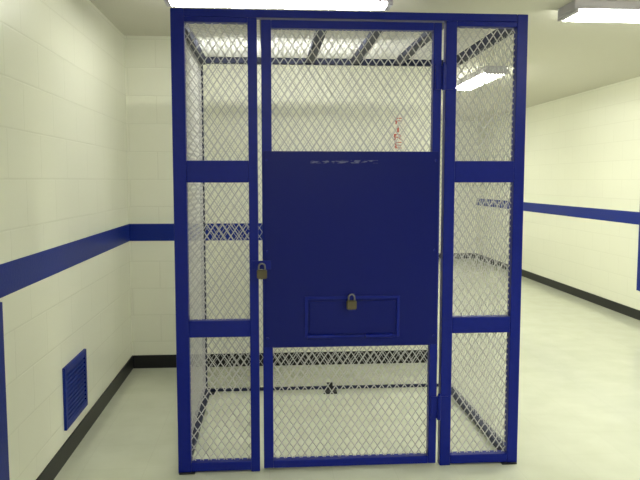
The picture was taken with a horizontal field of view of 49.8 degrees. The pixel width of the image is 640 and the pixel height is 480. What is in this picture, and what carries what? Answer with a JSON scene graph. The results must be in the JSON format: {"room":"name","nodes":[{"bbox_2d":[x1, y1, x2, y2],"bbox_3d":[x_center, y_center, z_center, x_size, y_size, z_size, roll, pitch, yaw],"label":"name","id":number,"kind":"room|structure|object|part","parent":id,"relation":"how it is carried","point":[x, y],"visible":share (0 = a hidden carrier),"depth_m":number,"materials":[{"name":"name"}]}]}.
{"room":"prison interior","nodes":[
{"label":"prison interior","id":0,"kind":"room"},
{"bbox_2d":[0,0,131,479],"bbox_3d":[-1.209,0.099,1.025,0.200,2.460,8.600,0,5,-4],"label":"wall","id":1,"kind":"structure","parent":0,"point":[64,167],"depth_m":3.38,"materials":[{"name":"beige paint"}]},
{"bbox_2d":[0,302,9,479],"bbox_3d":[-1.178,0.751,2.206,0.030,0.955,0.930,0,5,-4],"label":"door frame","id":2,"kind":"structure","parent":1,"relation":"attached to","point":[4,456],"depth_m":2.61,"materials":[{"name":"paint"}]},
{"bbox_2d":[0,224,129,297],"bbox_3d":[-1.108,0.298,1.050,0.003,0.128,8.200,0,5,-4],"label":"trim","id":3,"kind":"structure","parent":1,"relation":"attached to","point":[15,275],"depth_m":3.32,"materials":[{"name":"blue paint"}]},
{"bbox_2d":[62,349,87,430],"bbox_3d":[-1.295,0.783,3.660,0.014,0.320,0.410,0,5,-4],"label":"air vent","id":4,"kind":"object","parent":1,"relation":"in","point":[74,374],"visible":1,"depth_m":3.63,"materials":[{"name":"blue metal"}]},
{"bbox_2d":[36,355,132,479],"bbox_3d":[-1.106,1.274,1.135,0.008,0.100,8.200,0,5,-4],"label":"baseboard","id":5,"kind":"structure","parent":1,"relation":"attached to","point":[58,461],"depth_m":3.80,"materials":[{"name":"black plastic"}]},
{"bbox_2d":[124,35,431,354],"bbox_3d":[-0.263,-0.272,5.292,2.330,2.460,0.200,0,5,-4],"label":"wall","id":6,"kind":"structure","parent":0,"point":[147,58],"depth_m":5.14,"materials":[{"name":"beige paint"}]},
{"bbox_2d":[129,223,261,240],"bbox_3d":[-0.252,-0.064,5.208,2.330,0.128,0.003,0,5,-4],"label":"trim","id":7,"kind":"structure","parent":6,"relation":"attached to","point":[138,232],"depth_m":5.14,"materials":[{"name":"blue paint"}]},
{"bbox_2d":[133,350,437,367],"bbox_3d":[-0.247,0.912,5.291,2.330,0.100,0.008,0,5,-4],"label":"baseboard","id":8,"kind":"structure","parent":6,"relation":"attached to","point":[139,361],"depth_m":5.29,"materials":[{"name":"black plastic"}]},
{"bbox_2d":[390,116,405,149],"bbox_3d":[0.588,-0.807,5.204,0.120,0.260,0.008,0,5,-4],"label":"fire sign","id":9,"kind":"object","parent":6,"relation":"attached to","point":[399,117],"visible":0.48,"depth_m":5.20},
{"bbox_2d":[54,258,639,479],"bbox_3d":[1.011,1.055,4.798,5.180,0.100,15.600,0,5,-4],"label":"floor","id":10,"kind":"structure","parent":0,"point":[579,398],"depth_m":4.18,"materials":[{"name":"plastic"}]},
{"bbox_2d":[170,8,527,474],"bbox_3d":[0.105,-0.025,3.937,1.679,2.203,1.330,0,5,-4],"label":"cage","id":11,"kind":"object","parent":10,"relation":"on","point":[336,225],"visible":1,"depth_m":3.32,"materials":[{"name":"blue metal"}]},
{"bbox_2d":[257,263,266,278],"bbox_3d":[-0.273,0.146,3.243,0.048,0.078,0.021,0,5,-4],"label":"padlock","id":12,"kind":"object","parent":11,"relation":"attached to","point":[261,274],"visible":1,"depth_m":3.24,"materials":[{"name":"gold metal"}]},
{"bbox_3d":[0.151,0.046,3.304,0.835,0.934,0.005,0,5,-4],"label":"door plate","id":13,"kind":"part","parent":11,"relation":"part of","materials":[{"name":"blue paint"}]},
{"bbox_2d":[346,294,356,309],"bbox_3d":[0.150,0.294,3.292,0.048,0.078,0.021,0,5,-4],"label":"padlock","id":14,"kind":"object","parent":11,"relation":"attached to","point":[350,304],"visible":1,"depth_m":3.29,"materials":[{"name":"gold metal"}]},
{"bbox_3d":[0.149,0.044,3.329,0.851,2.141,0.045,0,5,-4],"label":"door frame","id":15,"kind":"part","parent":11,"relation":"part of","materials":[{"name":"blue metal"}]},
{"bbox_3d":[0.156,0.369,3.326,0.460,0.202,0.006,0,5,-4],"label":"food slot frame","id":16,"kind":"part","parent":11,"relation":"part of","materials":[{"name":"blue metal"}]},
{"bbox_2d":[90,0,639,120],"bbox_3d":[1.011,-1.495,4.577,5.180,0.100,15.600,0,5,-4],"label":"ceiling","id":17,"kind":"structure","parent":0,"point":[565,58],"depth_m":5.11,"materials":[{"name":"paint"}]},
{"bbox_2d":[164,0,392,10],"bbox_3d":[-0.228,-1.346,3.857,1.260,0.073,0.130,0,5,-4],"label":"fluorescent light fixture","id":18,"kind":"object","parent":17,"relation":"attached to","point":[385,5],"visible":1,"depth_m":3.83,"materials":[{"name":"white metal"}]},
{"bbox_2d":[402,32,420,40],"bbox_3d":[0.656,-1.451,4.906,0.150,0.045,0.150,0,5,-4],"label":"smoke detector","id":19,"kind":"object","parent":17,"relation":"attached to","point":[408,32],"visible":0.2,"depth_m":4.86,"materials":[{"name":"white plastic"}]},
{"bbox_2d":[456,66,506,90],"bbox_3d":[1.577,-1.612,6.924,0.200,0.073,1.200,0,5,-4],"label":"fluorescent light fixture","id":20,"kind":"object","parent":17,"relation":"attached to","point":[493,75],"visible":0.41,"depth_m":6.63,"materials":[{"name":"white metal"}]},
{"bbox_2d":[558,0,639,22],"bbox_3d":[2.086,-1.373,4.165,1.240,0.073,0.240,0,5,-4],"label":"fluorescent light fixture","id":21,"kind":"object","parent":17,"relation":"attached to","point":[628,11],"visible":1,"depth_m":4.03,"materials":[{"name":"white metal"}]},
{"bbox_2d":[439,121,477,252],"bbox_3d":[1.496,-0.892,12.417,2.650,2.460,0.200,0,5,-4],"label":"wall","id":22,"kind":"structure","parent":0,"point":[457,128],"depth_m":12.40,"materials":[{"name":"beige paint"}]},
{"bbox_2d":[439,253,474,258],"bbox_3d":[1.603,0.292,12.423,2.434,0.100,0.008,0,5,-4],"label":"baseboard","id":23,"kind":"structure","parent":22,"relation":"attached to","point":[466,255],"depth_m":12.49,"materials":[{"name":"black plastic"}]},
{"bbox_2d":[476,76,639,309],"bbox_3d":[3.494,-0.236,4.874,0.200,2.460,15.600,0,5,-4],"label":"wall","id":24,"kind":"structure","parent":0,"point":[582,149],"depth_m":8.26,"materials":[{"name":"beige paint"}]},
{"bbox_2d":[475,253,639,319],"bbox_3d":[3.391,0.940,4.968,0.008,0.100,15.200,0,5,-4],"label":"baseboard","id":25,"kind":"structure","parent":24,"relation":"attached to","point":[623,309],"depth_m":8.25,"materials":[{"name":"black plastic"}]},
{"bbox_2d":[477,198,638,224],"bbox_3d":[3.393,-0.035,4.883,0.003,0.128,15.200,0,5,-4],"label":"trim","id":26,"kind":"structure","parent":24,"relation":"attached to","point":[629,217],"depth_m":8.27,"materials":[{"name":"blue paint"}]},
{"bbox_2d":[636,212,639,290],"bbox_3d":[3.263,-0.007,6.507,0.020,1.120,0.940,0,5,-4],"label":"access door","id":27,"kind":"structure","parent":24,"relation":"in","point":[638,262],"depth_m":6.97,"materials":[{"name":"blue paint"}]}
]}

